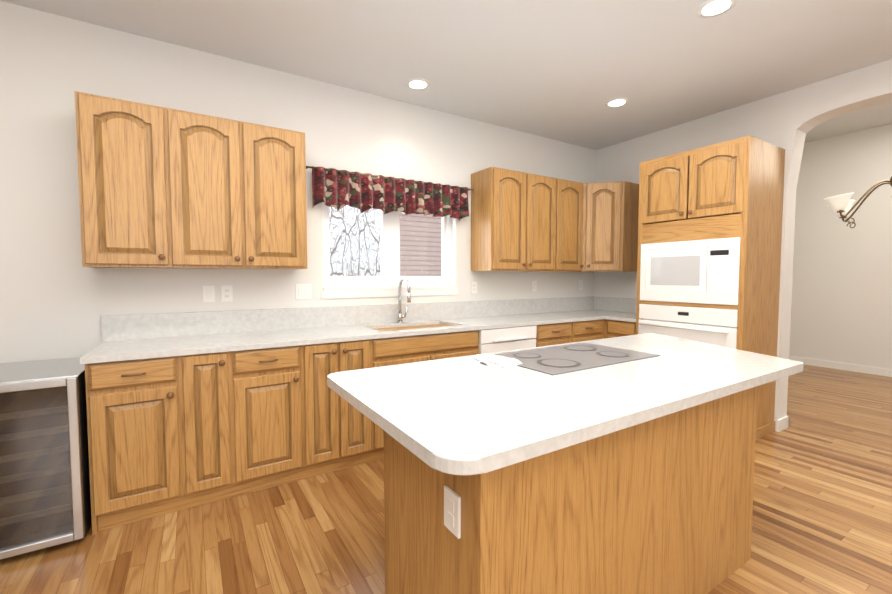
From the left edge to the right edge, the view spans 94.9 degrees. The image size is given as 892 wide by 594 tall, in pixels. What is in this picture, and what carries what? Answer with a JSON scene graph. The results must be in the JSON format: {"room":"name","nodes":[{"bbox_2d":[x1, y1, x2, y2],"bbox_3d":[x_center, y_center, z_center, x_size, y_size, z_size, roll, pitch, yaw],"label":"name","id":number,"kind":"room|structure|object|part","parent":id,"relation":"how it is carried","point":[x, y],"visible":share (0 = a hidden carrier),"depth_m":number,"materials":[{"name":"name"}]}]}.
{"room":"kitchen","nodes":[
{"label":"kitchen","id":0,"kind":"room"},
{"bbox_2d":[0,1,595,363],"bbox_3d":[-1.706,-0.306,2.905,8.170,2.950,0.200,-2,3,-32],"label":"wall","id":1,"kind":"structure","parent":0,"point":[57,300],"depth_m":2.69,"materials":[{"name":"paint"}]},
{"bbox_2d":[74,91,306,269],"bbox_3d":[-1.550,-0.655,2.643,1.198,0.937,0.375,-2,3,-32],"label":"upper cabinet","id":2,"kind":"object","parent":1,"relation":"attached to","point":[161,187],"visible":1,"depth_m":2.46,"materials":[{"name":"brown wood"}]},
{"bbox_3d":[-1.808,-0.638,2.311,0.375,0.907,0.021,-2,3,-32],"label":"door","id":3,"kind":"part","parent":2,"relation":"part of","materials":[{"name":"brown wood"}]},
{"bbox_3d":[-1.661,-0.234,2.393,0.035,0.036,0.035,-2,3,-32],"label":"knob","id":4,"kind":"part","parent":2,"relation":"part of","materials":[{"name":"brown wood"}]},
{"bbox_3d":[-1.473,-0.649,2.521,0.375,0.907,0.021,-2,3,-32],"label":"door","id":5,"kind":"part","parent":2,"relation":"part of","materials":[{"name":"brown wood"}]},
{"bbox_3d":[-1.139,-0.659,2.731,0.375,0.907,0.021,-2,3,-32],"label":"door","id":6,"kind":"part","parent":2,"relation":"part of","materials":[{"name":"brown wood"}]},
{"bbox_2d":[203,285,214,301],"bbox_3d":[-1.642,-0.022,2.835,0.072,0.116,0.009,-2,3,-32],"label":"light switch","id":7,"kind":"object","parent":1,"relation":"attached to","point":[208,293],"visible":1,"depth_m":2.83,"materials":[{"name":"white plastic"}]},
{"bbox_2d":[221,285,232,301],"bbox_3d":[-1.549,-0.025,2.894,0.072,0.116,0.008,-2,3,-32],"label":"electrical outlet","id":8,"kind":"object","parent":1,"relation":"attached to","point":[226,293],"visible":1,"depth_m":2.89,"materials":[{"name":"white plastic"}]},
{"bbox_2d":[295,284,310,298],"bbox_3d":[-1.104,-0.041,3.173,0.118,0.116,0.009,-2,3,-32],"label":"double light switch","id":9,"kind":"object","parent":1,"relation":"attached to","point":[303,291],"visible":1,"depth_m":3.17,"materials":[{"name":"white plastic"}]},
{"bbox_2d":[101,297,591,340],"bbox_3d":[-0.158,0.133,3.766,4.652,0.158,0.021,-2,3,-32],"label":"backsplash","id":10,"kind":"structure","parent":1,"relation":"attached to","point":[114,327],"depth_m":3.15,"materials":[{"name":"grey stone"}]},
{"bbox_2d":[322,202,451,286],"bbox_3d":[-0.498,-0.492,3.662,1.260,0.795,0.070,-2,3,-32],"label":"window","id":11,"kind":"structure","parent":1,"relation":"in","point":[360,283],"depth_m":3.63,"materials":[{"name":"white plastic"}]},
{"bbox_3d":[-1.012,-0.476,3.339,0.045,0.795,0.070,-2,3,-32],"label":"frame","id":12,"kind":"part","parent":11,"relation":"part of","materials":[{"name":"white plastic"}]},
{"bbox_3d":[-0.979,-0.484,3.360,0.035,0.690,0.040,-2,3,-32],"label":"window sash","id":13,"kind":"part","parent":11,"relation":"part of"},
{"bbox_3d":[-0.767,-0.491,3.493,0.465,0.620,0.006,-2,3,-32],"label":"glass","id":14,"kind":"part","parent":11,"relation":"part of","materials":[{"name":"clear glass"}]},
{"bbox_3d":[-0.767,-0.164,3.509,0.465,0.035,0.040,-2,3,-32],"label":"window sash","id":15,"kind":"part","parent":11,"relation":"part of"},
{"bbox_3d":[-0.555,-0.498,3.626,0.035,0.690,0.040,-2,3,-32],"label":"window sash","id":16,"kind":"part","parent":11,"relation":"part of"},
{"bbox_3d":[-0.498,-0.125,3.680,1.170,0.060,0.070,-2,3,-32],"label":"frame","id":17,"kind":"part","parent":11,"relation":"part of","materials":[{"name":"white plastic"}]},
{"bbox_3d":[-0.441,-0.501,3.697,0.035,0.690,0.040,-2,3,-32],"label":"window sash","id":18,"kind":"part","parent":11,"relation":"part of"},
{"bbox_3d":[-0.229,-0.508,3.830,0.465,0.620,0.006,-2,3,-32],"label":"glass","id":19,"kind":"part","parent":11,"relation":"part of","materials":[{"name":"clear glass"}]},
{"bbox_3d":[-0.229,-0.181,3.846,0.465,0.035,0.040,-2,3,-32],"label":"window sash","id":20,"kind":"part","parent":11,"relation":"part of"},
{"bbox_3d":[-0.017,-0.514,3.963,0.035,0.690,0.040,-2,3,-32],"label":"window sash","id":21,"kind":"part","parent":11,"relation":"part of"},
{"bbox_3d":[0.017,-0.508,3.985,0.045,0.795,0.070,-2,3,-32],"label":"frame","id":22,"kind":"part","parent":11,"relation":"part of","materials":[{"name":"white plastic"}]},
{"bbox_2d":[321,288,457,298],"bbox_3d":[-0.439,-0.037,3.590,1.300,0.063,0.011,-2,3,-32],"label":"apron","id":23,"kind":"object","parent":1,"relation":"attached to","point":[375,293],"visible":1,"depth_m":3.52,"materials":[{"name":"white wood"}]},
{"bbox_2d":[323,286,456,290],"bbox_3d":[-0.456,-0.081,3.615,1.260,0.023,0.088,-2,3,-32],"label":"window sill","id":24,"kind":"structure","parent":1,"relation":"on","point":[376,288],"depth_m":3.51,"materials":[{"name":"white"}]},
{"bbox_2d":[306,166,473,220],"bbox_3d":[-0.409,-0.850,3.497,1.581,0.326,0.131,-2,3,-32],"label":"valance curtain","id":25,"kind":"object","parent":1,"relation":"attached to","point":[339,189],"visible":0.92,"depth_m":3.42,"materials":[{"name":"red fabric"}]},
{"bbox_3d":[-0.420,-1.000,3.508,1.581,0.026,0.087,-2,3,-32],"label":"valance rod","id":26,"kind":"part","parent":25,"relation":"part of","materials":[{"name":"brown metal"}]},
{"bbox_2d":[471,282,476,293],"bbox_3d":[0.276,-0.093,4.038,0.072,0.116,0.008,-2,3,-32],"label":"electrical outlet","id":27,"kind":"object","parent":1,"relation":"attached to","point":[473,287],"visible":1,"depth_m":4.04,"materials":[{"name":"white plastic"}]},
{"bbox_2d":[471,167,583,271],"bbox_3d":[0.864,-0.731,4.156,1.234,0.937,0.375,-2,3,-32],"label":"upper cabinet","id":28,"kind":"object","parent":1,"relation":"attached to","point":[525,222],"visible":1,"depth_m":3.93,"materials":[{"name":"brown wood"}]},
{"bbox_3d":[0.595,-0.714,3.818,0.387,0.907,0.021,-2,3,-32],"label":"door","id":29,"kind":"part","parent":28,"relation":"part of","materials":[{"name":"brown wood"}]},
{"bbox_3d":[0.940,-0.725,4.035,0.387,0.907,0.021,-2,3,-32],"label":"door","id":30,"kind":"part","parent":28,"relation":"part of","materials":[{"name":"brown wood"}]},
{"bbox_3d":[1.285,-0.736,4.251,0.387,0.907,0.021,-2,3,-32],"label":"door","id":31,"kind":"part","parent":28,"relation":"part of","materials":[{"name":"brown wood"}]},
{"bbox_2d":[531,281,536,290],"bbox_3d":[0.962,-0.119,4.468,0.072,0.116,0.008,-2,3,-32],"label":"electrical outlet","id":32,"kind":"object","parent":1,"relation":"attached to","point":[534,286],"visible":1,"depth_m":4.47,"materials":[{"name":"white plastic"}]},
{"bbox_2d":[582,181,638,271],"bbox_3d":[1.709,-0.750,4.548,0.610,0.937,0.610,-2,3,-32],"label":"upper cabinet","id":33,"kind":"object","parent":1,"relation":"attached to","point":[610,225],"visible":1,"depth_m":4.32,"materials":[{"name":"brown wood"}]},
{"bbox_3d":[1.656,-0.739,4.317,0.340,0.907,0.021,1,3,13],"label":"door","id":34,"kind":"part","parent":33,"relation":"part of","materials":[{"name":"brown wood"}]},
{"bbox_2d":[0,365,891,593],"bbox_3d":[1.389,1.286,1.609,11.950,0.100,7.800,-2,3,-32],"label":"floor","id":35,"kind":"structure","parent":0,"point":[822,509],"depth_m":2.10,"materials":[{"name":"brown wood"}]},
{"bbox_2d":[0,357,91,559],"bbox_3d":[-2.144,0.794,2.094,0.512,0.834,0.660,-2,3,-32],"label":"wine fridge","id":36,"kind":"object","parent":35,"relation":"on","point":[45,499],"visible":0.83,"depth_m":1.96,"materials":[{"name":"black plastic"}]},
{"bbox_2d":[0,406,67,420],"bbox_3d":[-2.022,0.551,1.887,0.448,0.026,0.018,-2,3,-32],"label":"shelf","id":37,"kind":"object","parent":36,"relation":"attached to","point":[49,411],"depth_m":1.92,"materials":[{"name":"beige wood"}]},
{"bbox_2d":[0,388,67,413],"bbox_3d":[-2.160,0.542,2.107,0.448,0.006,0.500,-2,3,-32],"label":"shelf","id":38,"kind":"object","parent":36,"relation":"attached to","point":[33,395],"depth_m":2.11,"materials":[{"name":"brown wood"}]},
{"bbox_3d":[-1.999,0.411,1.844,0.440,0.036,0.040,-2,3,-32],"label":"door frame","id":39,"kind":"part","parent":36,"relation":"part of","materials":[{"name":"silver metal"}]},
{"bbox_2d":[0,425,68,441],"bbox_3d":[-2.022,0.648,1.892,0.448,0.026,0.018,-2,3,-32],"label":"shelf","id":40,"kind":"object","parent":36,"relation":"attached to","point":[48,430],"depth_m":1.93,"materials":[{"name":"beige wood"}]},
{"bbox_2d":[0,412,68,434],"bbox_3d":[-2.160,0.640,2.112,0.448,0.006,0.500,-2,3,-32],"label":"shelf","id":41,"kind":"object","parent":36,"relation":"attached to","point":[38,418],"depth_m":2.04,"materials":[{"name":"brown wood"}]},
{"bbox_2d":[0,432,68,454],"bbox_3d":[-2.160,0.737,2.116,0.448,0.006,0.500,-2,3,-32],"label":"shelf","id":42,"kind":"object","parent":36,"relation":"attached to","point":[54,436],"depth_m":2.04,"materials":[{"name":"brown wood"}]},
{"bbox_2d":[0,445,69,462],"bbox_3d":[-2.022,0.746,1.897,0.448,0.026,0.018,-2,3,-32],"label":"shelf","id":43,"kind":"object","parent":36,"relation":"attached to","point":[47,452],"depth_m":1.94,"materials":[{"name":"beige wood"}]},
{"bbox_2d":[0,451,69,476],"bbox_3d":[-2.160,0.835,2.121,0.448,0.006,0.500,-2,3,-32],"label":"shelf","id":44,"kind":"object","parent":36,"relation":"attached to","point":[13,474],"depth_m":2.02,"materials":[{"name":"brown wood"}]},
{"bbox_2d":[0,464,70,483],"bbox_3d":[-2.022,0.844,1.902,0.448,0.026,0.018,-2,3,-32],"label":"shelf","id":45,"kind":"object","parent":36,"relation":"attached to","point":[57,469],"depth_m":1.94,"materials":[{"name":"beige wood"}]},
{"bbox_2d":[0,471,70,497],"bbox_3d":[-2.160,0.933,2.126,0.448,0.006,0.500,-2,3,-32],"label":"shelf","id":46,"kind":"object","parent":36,"relation":"attached to","point":[2,490],"depth_m":2.01,"materials":[{"name":"brown wood"}]},
{"bbox_2d":[0,484,71,504],"bbox_3d":[-2.022,0.942,1.907,0.448,0.026,0.018,-2,3,-32],"label":"shelf","id":47,"kind":"object","parent":36,"relation":"attached to","point":[40,493],"depth_m":1.94,"materials":[{"name":"beige wood"}]},
{"bbox_2d":[0,491,71,518],"bbox_3d":[-2.160,1.031,2.131,0.448,0.006,0.500,-2,3,-32],"label":"shelf","id":48,"kind":"object","parent":36,"relation":"attached to","point":[2,509],"depth_m":2.01,"materials":[{"name":"brown wood"}]},
{"bbox_2d":[0,503,72,525],"bbox_3d":[-2.022,1.040,1.912,0.448,0.026,0.018,-2,3,-32],"label":"shelf","id":49,"kind":"object","parent":36,"relation":"attached to","point":[19,516],"depth_m":1.94,"materials":[{"name":"beige wood"}]},
{"bbox_3d":[-1.999,1.169,1.882,0.440,0.036,0.040,-2,3,-32],"label":"door frame","id":50,"kind":"part","parent":36,"relation":"part of","materials":[{"name":"silver metal"}]},
{"bbox_3d":[-1.997,0.790,1.859,0.440,0.723,0.006,-2,3,-32],"label":"door glass","id":51,"kind":"part","parent":36,"relation":"part of","materials":[{"name":"grey glass"}]},
{"bbox_3d":[-1.798,0.783,1.990,0.036,0.795,0.040,-2,3,-32],"label":"door frame","id":52,"kind":"part","parent":36,"relation":"part of","materials":[{"name":"silver metal"}]},
{"bbox_2d":[80,353,187,534],"bbox_3d":[-1.787,0.753,2.409,0.394,0.884,0.637,-2,3,-32],"label":"base cabinet","id":53,"kind":"object","parent":35,"relation":"on","point":[135,405],"depth_m":2.15,"materials":[{"name":"brown wood"}]},
{"bbox_3d":[-1.629,0.400,2.139,0.366,0.132,0.020,-2,3,-32],"label":"cab drawer","id":54,"kind":"part","parent":53,"relation":"part of","materials":[{"name":"brown wood"}]},
{"bbox_3d":[-1.614,0.401,2.117,0.102,0.014,0.036,-2,3,-32],"label":"cab pull","id":55,"kind":"part","parent":53,"relation":"part of","materials":[{"name":"brown wood"}]},
{"bbox_3d":[-1.628,0.798,2.159,0.366,0.613,0.021,-2,3,-32],"label":"cab door","id":56,"kind":"part","parent":53,"relation":"part of","materials":[{"name":"brown wood"}]},
{"bbox_3d":[-1.485,0.529,2.205,0.035,0.036,0.035,-2,3,-32],"label":"cab knob","id":57,"kind":"part","parent":53,"relation":"part of","materials":[{"name":"brown wood"}]},
{"bbox_2d":[80,309,635,360],"bbox_3d":[0.005,0.240,3.511,4.652,0.030,0.635,-2,3,-32],"label":"countertop","id":58,"kind":"structure","parent":53,"relation":"on","point":[139,346],"depth_m":2.78,"materials":[{"name":"white stone"}]},
{"bbox_2d":[396,277,411,324],"bbox_3d":[-0.335,0.028,3.471,0.100,0.398,0.213,-2,3,-32],"label":"faucet","id":59,"kind":"object","parent":58,"relation":"on","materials":[{"name":"silver metal"}]},
{"bbox_2d":[368,321,443,332],"bbox_3d":[-0.263,0.347,3.357,0.756,0.192,0.426,-2,3,-32],"label":"sink","id":60,"kind":"object","parent":58,"relation":"in","point":[427,324],"depth_m":3.46,"materials":[{"name":"metal"}]},
{"bbox_2d":[180,349,235,507],"bbox_3d":[-1.515,0.744,2.579,0.248,0.884,0.637,-2,3,-32],"label":"base cabinet","id":61,"kind":"object","parent":35,"relation":"on","point":[186,410],"depth_m":2.33,"materials":[{"name":"brown wood"}]},
{"bbox_3d":[-1.357,0.711,2.325,0.220,0.771,0.021,-2,3,-32],"label":"cab door","id":62,"kind":"part","parent":61,"relation":"part of","materials":[{"name":"brown wood"}]},
{"bbox_3d":[-1.275,0.374,2.329,0.035,0.036,0.035,-2,3,-32],"label":"cab knob","id":63,"kind":"part","parent":61,"relation":"part of","materials":[{"name":"brown wood"}]},
{"bbox_2d":[232,341,307,495],"bbox_3d":[-1.240,0.736,2.752,0.402,0.884,0.637,-2,3,-32],"label":"base cabinet","id":64,"kind":"object","parent":35,"relation":"on","point":[272,386],"depth_m":2.50,"materials":[{"name":"brown wood"}]},
{"bbox_3d":[-1.082,0.383,2.482,0.374,0.132,0.020,-2,3,-32],"label":"cab drawer","id":65,"kind":"part","parent":64,"relation":"part of","materials":[{"name":"brown wood"}]},
{"bbox_3d":[-1.081,0.781,2.502,0.374,0.613,0.021,-2,3,-32],"label":"cab door","id":66,"kind":"part","parent":64,"relation":"part of","materials":[{"name":"brown wood"}]},
{"bbox_3d":[-1.067,0.384,2.460,0.102,0.014,0.036,-2,3,-32],"label":"cab pull","id":67,"kind":"part","parent":64,"relation":"part of","materials":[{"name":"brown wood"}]},
{"bbox_2d":[304,337,375,477],"bbox_3d":[-0.872,0.724,2.983,0.468,0.884,0.637,-2,3,-32],"label":"base cabinet","id":68,"kind":"object","parent":35,"relation":"on","point":[340,436],"depth_m":2.71,"materials":[{"name":"brown wood"}]},
{"bbox_3d":[-0.809,0.693,2.669,0.213,0.771,0.021,-2,3,-32],"label":"cab door","id":69,"kind":"part","parent":68,"relation":"part of","materials":[{"name":"brown wood"}]},
{"bbox_3d":[-0.617,0.687,2.789,0.213,0.771,0.021,-2,3,-32],"label":"cab door","id":70,"kind":"part","parent":68,"relation":"part of","materials":[{"name":"brown wood"}]},
{"bbox_2d":[376,329,483,459],"bbox_3d":[-0.281,0.705,3.354,0.928,0.884,0.637,-2,3,-32],"label":"base cabinet","id":71,"kind":"object","parent":35,"relation":"on","point":[404,348],"depth_m":3.05,"materials":[{"name":"brown wood"}]},
{"bbox_3d":[-0.315,0.757,2.983,0.445,0.613,0.021,-2,3,-32],"label":"cab door","id":72,"kind":"part","parent":71,"relation":"part of","materials":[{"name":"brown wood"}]},
{"bbox_3d":[0.074,0.744,3.227,0.445,0.613,0.021,-2,3,-32],"label":"cab door","id":73,"kind":"part","parent":71,"relation":"part of","materials":[{"name":"brown wood"}]},
{"bbox_2d":[484,325,539,353],"bbox_3d":[0.382,0.685,3.769,0.636,0.884,0.637,-2,3,-32],"label":"base cabinet","id":74,"kind":"object","parent":35,"relation":"on","point":[500,338],"depth_m":3.49,"materials":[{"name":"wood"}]},
{"bbox_2d":[479,325,536,353],"bbox_3d":[0.389,0.687,3.758,0.620,0.880,0.625,-2,3,-32],"label":"dishwasher","id":75,"kind":"object","parent":74,"relation":"in","point":[492,339],"depth_m":3.47,"materials":[{"name":"white"}]},
{"bbox_2d":[540,321,575,346],"bbox_3d":[0.848,0.670,4.062,0.466,0.884,0.637,-2,3,-32],"label":"base cabinet","id":76,"kind":"object","parent":35,"relation":"on","point":[551,332],"depth_m":3.80,"materials":[{"name":"brown wood"}]},
{"bbox_3d":[1.005,0.317,3.791,0.442,0.132,0.020,-2,3,-32],"label":"cab drawer","id":77,"kind":"part","parent":76,"relation":"part of","materials":[{"name":"brown wood"}]},
{"bbox_3d":[1.005,0.715,3.811,0.442,0.613,0.021,-2,3,-32],"label":"cab door","id":78,"kind":"part","parent":76,"relation":"part of","materials":[{"name":"brown wood"}]},
{"bbox_2d":[362,377,783,593],"bbox_3d":[0.613,0.796,1.928,1.839,0.845,0.934,-2,3,-32],"label":"kitchen island","id":79,"kind":"object","parent":35,"relation":"on","point":[620,465],"depth_m":1.36,"materials":[{"name":"brown wood"}]},
{"bbox_2d":[444,485,460,538],"bbox_3d":[0.016,0.600,1.146,0.009,0.115,0.075,-2,3,-32],"label":"outlet","id":80,"kind":"object","parent":79,"relation":"attached to","point":[452,496],"depth_m":1.14,"materials":[{"name":"white plastic"}]},
{"bbox_2d":[327,333,803,484],"bbox_3d":[0.781,0.348,2.020,2.468,0.041,1.040,-2,3,-32],"label":"island countertop","id":81,"kind":"structure","parent":79,"relation":"on","point":[465,420],"depth_m":1.46,"materials":[{"name":"white stone"}]},
{"bbox_2d":[466,354,521,367],"bbox_3d":[0.242,0.312,2.051,0.168,0.033,0.258,-2,3,-32],"label":"paper","id":82,"kind":"object","parent":81,"relation":"on","point":[487,360],"depth_m":1.99,"materials":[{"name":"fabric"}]},
{"bbox_2d":[463,340,662,376],"bbox_3d":[0.625,0.306,2.167,0.939,0.033,0.500,-2,3,-32],"label":"cooktop","id":83,"kind":"object","parent":81,"relation":"in","point":[543,361],"depth_m":2.14,"materials":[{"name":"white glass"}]},
{"bbox_2d":[576,317,606,341],"bbox_3d":[1.245,0.658,4.311,0.472,0.884,0.637,-2,3,-32],"label":"base cabinet","id":84,"kind":"object","parent":35,"relation":"on","point":[595,328],"depth_m":4.06,"materials":[{"name":"brown wood"}]},
{"bbox_3d":[1.401,0.305,4.040,0.437,0.132,0.020,-2,3,-32],"label":"cab drawer","id":85,"kind":"part","parent":84,"relation":"part of","materials":[{"name":"brown wood"}]},
{"bbox_3d":[1.401,0.703,4.059,0.437,0.613,0.021,-2,3,-32],"label":"cab door","id":86,"kind":"part","parent":84,"relation":"part of","materials":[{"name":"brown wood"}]},
{"bbox_2d":[605,314,635,337],"bbox_3d":[1.966,0.570,4.181,0.635,1.072,0.341,-2,3,-32],"label":"base cabinet","id":87,"kind":"object","parent":35,"relation":"on","point":[620,325],"visible":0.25,"depth_m":4.02,"materials":[{"name":"brown wood"}]},
{"bbox_3d":[1.714,0.306,4.008,0.020,0.132,0.308,-2,3,-32],"label":"cab drawer","id":88,"kind":"part","parent":87,"relation":"part of","materials":[{"name":"brown wood"}]},
{"bbox_2d":[636,135,784,440],"bbox_3d":[2.262,-0.046,3.610,0.709,2.360,0.891,-2,3,-32],"label":"tall cabinet","id":89,"kind":"object","parent":35,"relation":"on","point":[709,241],"visible":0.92,"depth_m":3.32,"materials":[{"name":"brown wood"}]},
{"bbox_3d":[1.913,-0.929,3.600,0.021,0.525,0.410,-2,3,-32],"label":"door","id":90,"kind":"part","parent":89,"relation":"part of","materials":[{"name":"brown wood"}]},
{"bbox_2d":[638,304,737,348],"bbox_3d":[2.235,0.436,3.621,0.649,0.724,0.803,-2,3,-32],"label":"wall oven","id":91,"kind":"object","parent":89,"relation":"in","point":[709,324],"depth_m":3.39,"materials":[{"name":"white metal"}]},
{"bbox_3d":[2.027,0.064,3.471,0.019,0.030,0.787,-2,3,-32],"label":"rail","id":92,"kind":"part","parent":89,"relation":"part of","materials":[{"name":"brown wood"}]},
{"bbox_2d":[640,237,740,304],"bbox_3d":[2.200,-0.217,3.566,0.450,0.518,0.803,-2,3,-32],"label":"microwave","id":93,"kind":"object","parent":89,"relation":"in","point":[695,270],"depth_m":3.40,"materials":[{"name":"white"}]},
{"bbox_3d":[2.027,-0.561,3.440,0.019,0.175,0.787,-2,3,-32],"label":"rail","id":94,"kind":"part","parent":89,"relation":"part of","materials":[{"name":"brown wood"}]},
{"bbox_3d":[2.027,-1.198,3.408,0.019,0.040,0.787,-2,3,-32],"label":"rail","id":95,"kind":"part","parent":89,"relation":"part of","materials":[{"name":"brown wood"}]},
{"bbox_3d":[2.138,-0.911,3.242,0.021,0.525,0.410,-2,3,-32],"label":"door","id":96,"kind":"part","parent":89,"relation":"part of","materials":[{"name":"brown wood"}]},
{"bbox_2d":[0,0,891,149],"bbox_3d":[0.105,-1.575,-0.045,8.170,0.120,6.610,-2,3,-32],"label":"ceiling","id":97,"kind":"structure","parent":0,"point":[565,71],"depth_m":2.71,"materials":[{"name":"paint"}]},
{"bbox_2d":[406,78,429,89],"bbox_3d":[-0.221,-1.675,3.227,0.190,0.006,0.190,-2,3,-32],"label":"recessed light","id":98,"kind":"object","parent":97,"relation":"in","point":[418,84],"visible":1,"depth_m":3.22,"materials":[{"name":"white"}]},
{"bbox_2d":[605,98,628,106],"bbox_3d":[1.489,-1.692,3.568,0.190,0.006,0.190,-2,3,-32],"label":"recessed light","id":99,"kind":"object","parent":97,"relation":"in","point":[617,102],"visible":1,"depth_m":3.55,"materials":[{"name":"white"}]},
{"bbox_2d":[696,0,736,17],"bbox_3d":[1.518,-1.629,2.301,0.190,0.006,0.190,-2,3,-32],"label":"recessed light","id":100,"kind":"object","parent":97,"relation":"in","point":[712,8],"visible":1,"depth_m":2.30,"materials":[{"name":"white"}]},
{"bbox_2d":[594,59,891,431],"bbox_3d":[2.800,-0.571,3.586,0.200,3.410,5.100,-2,3,-32],"label":"wall","id":101,"kind":"structure","parent":0,"point":[766,119],"depth_m":3.47,"materials":[{"name":"paint"}]},
{"bbox_2d":[592,297,636,312],"bbox_3d":[1.971,0.085,4.727,0.022,0.158,0.611,-2,3,-32],"label":"backsplash","id":102,"kind":"structure","parent":101,"relation":"attached to","point":[622,305],"depth_m":4.72,"materials":[{"name":"grey stone"}]},
{"bbox_2d":[777,416,788,431],"bbox_3d":[2.900,1.090,3.522,0.215,0.100,0.014,-2,3,-32],"label":"baseboard","id":103,"kind":"structure","parent":101,"relation":"attached to","point":[783,423],"depth_m":3.50,"materials":[{"name":"white"}]},
{"bbox_2d":[789,124,891,368],"bbox_3d":[6.364,-0.624,4.642,0.200,3.410,7.800,-2,3,-32],"label":"wall","id":104,"kind":"structure","parent":0,"point":[841,306],"depth_m":5.72,"materials":[{"name":"paint"}]},
{"bbox_2d":[789,356,891,376],"bbox_3d":[6.419,1.044,4.435,0.013,0.100,7.250,-2,3,-32],"label":"baseboard","id":105,"kind":"structure","parent":104,"relation":"attached to","point":[851,367],"depth_m":5.73,"materials":[{"name":"white wood"}]},
{"bbox_2d":[804,101,891,142],"bbox_3d":[4.933,-2.222,3.662,3.580,0.120,7.800,-2,3,-32],"label":"ceiling","id":106,"kind":"structure","parent":0,"point":[874,116],"depth_m":5.26,"materials":[{"name":"paint"}]},
{"bbox_2d":[824,176,891,227],"bbox_3d":[4.211,-1.422,3.762,1.094,1.486,1.109,-2,3,-32],"label":"chandelier","id":107,"kind":"object","parent":106,"relation":"hanging from","point":[840,206],"visible":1,"depth_m":3.85,"materials":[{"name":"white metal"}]},
{"bbox_3d":[3.705,-0.896,3.867,0.205,0.158,0.206,-2,3,-32],"label":"lamp shade","id":108,"kind":"part","parent":107,"relation":"part of","materials":[{"name":"white glass"}]},
{"bbox_3d":[4.109,-0.916,4.258,0.206,0.158,0.204,-2,3,-32],"label":"lamp shade","id":109,"kind":"part","parent":107,"relation":"part of","materials":[{"name":"white glass"}]},
{"label":"outside","id":110,"kind":"structure","parent":0,"visible":0},
{"bbox_2d":[329,205,441,275],"bbox_3d":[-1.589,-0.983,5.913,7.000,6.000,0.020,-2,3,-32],"label":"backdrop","id":111,"kind":"structure","parent":110,"point":[423,232],"depth_m":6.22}
]}

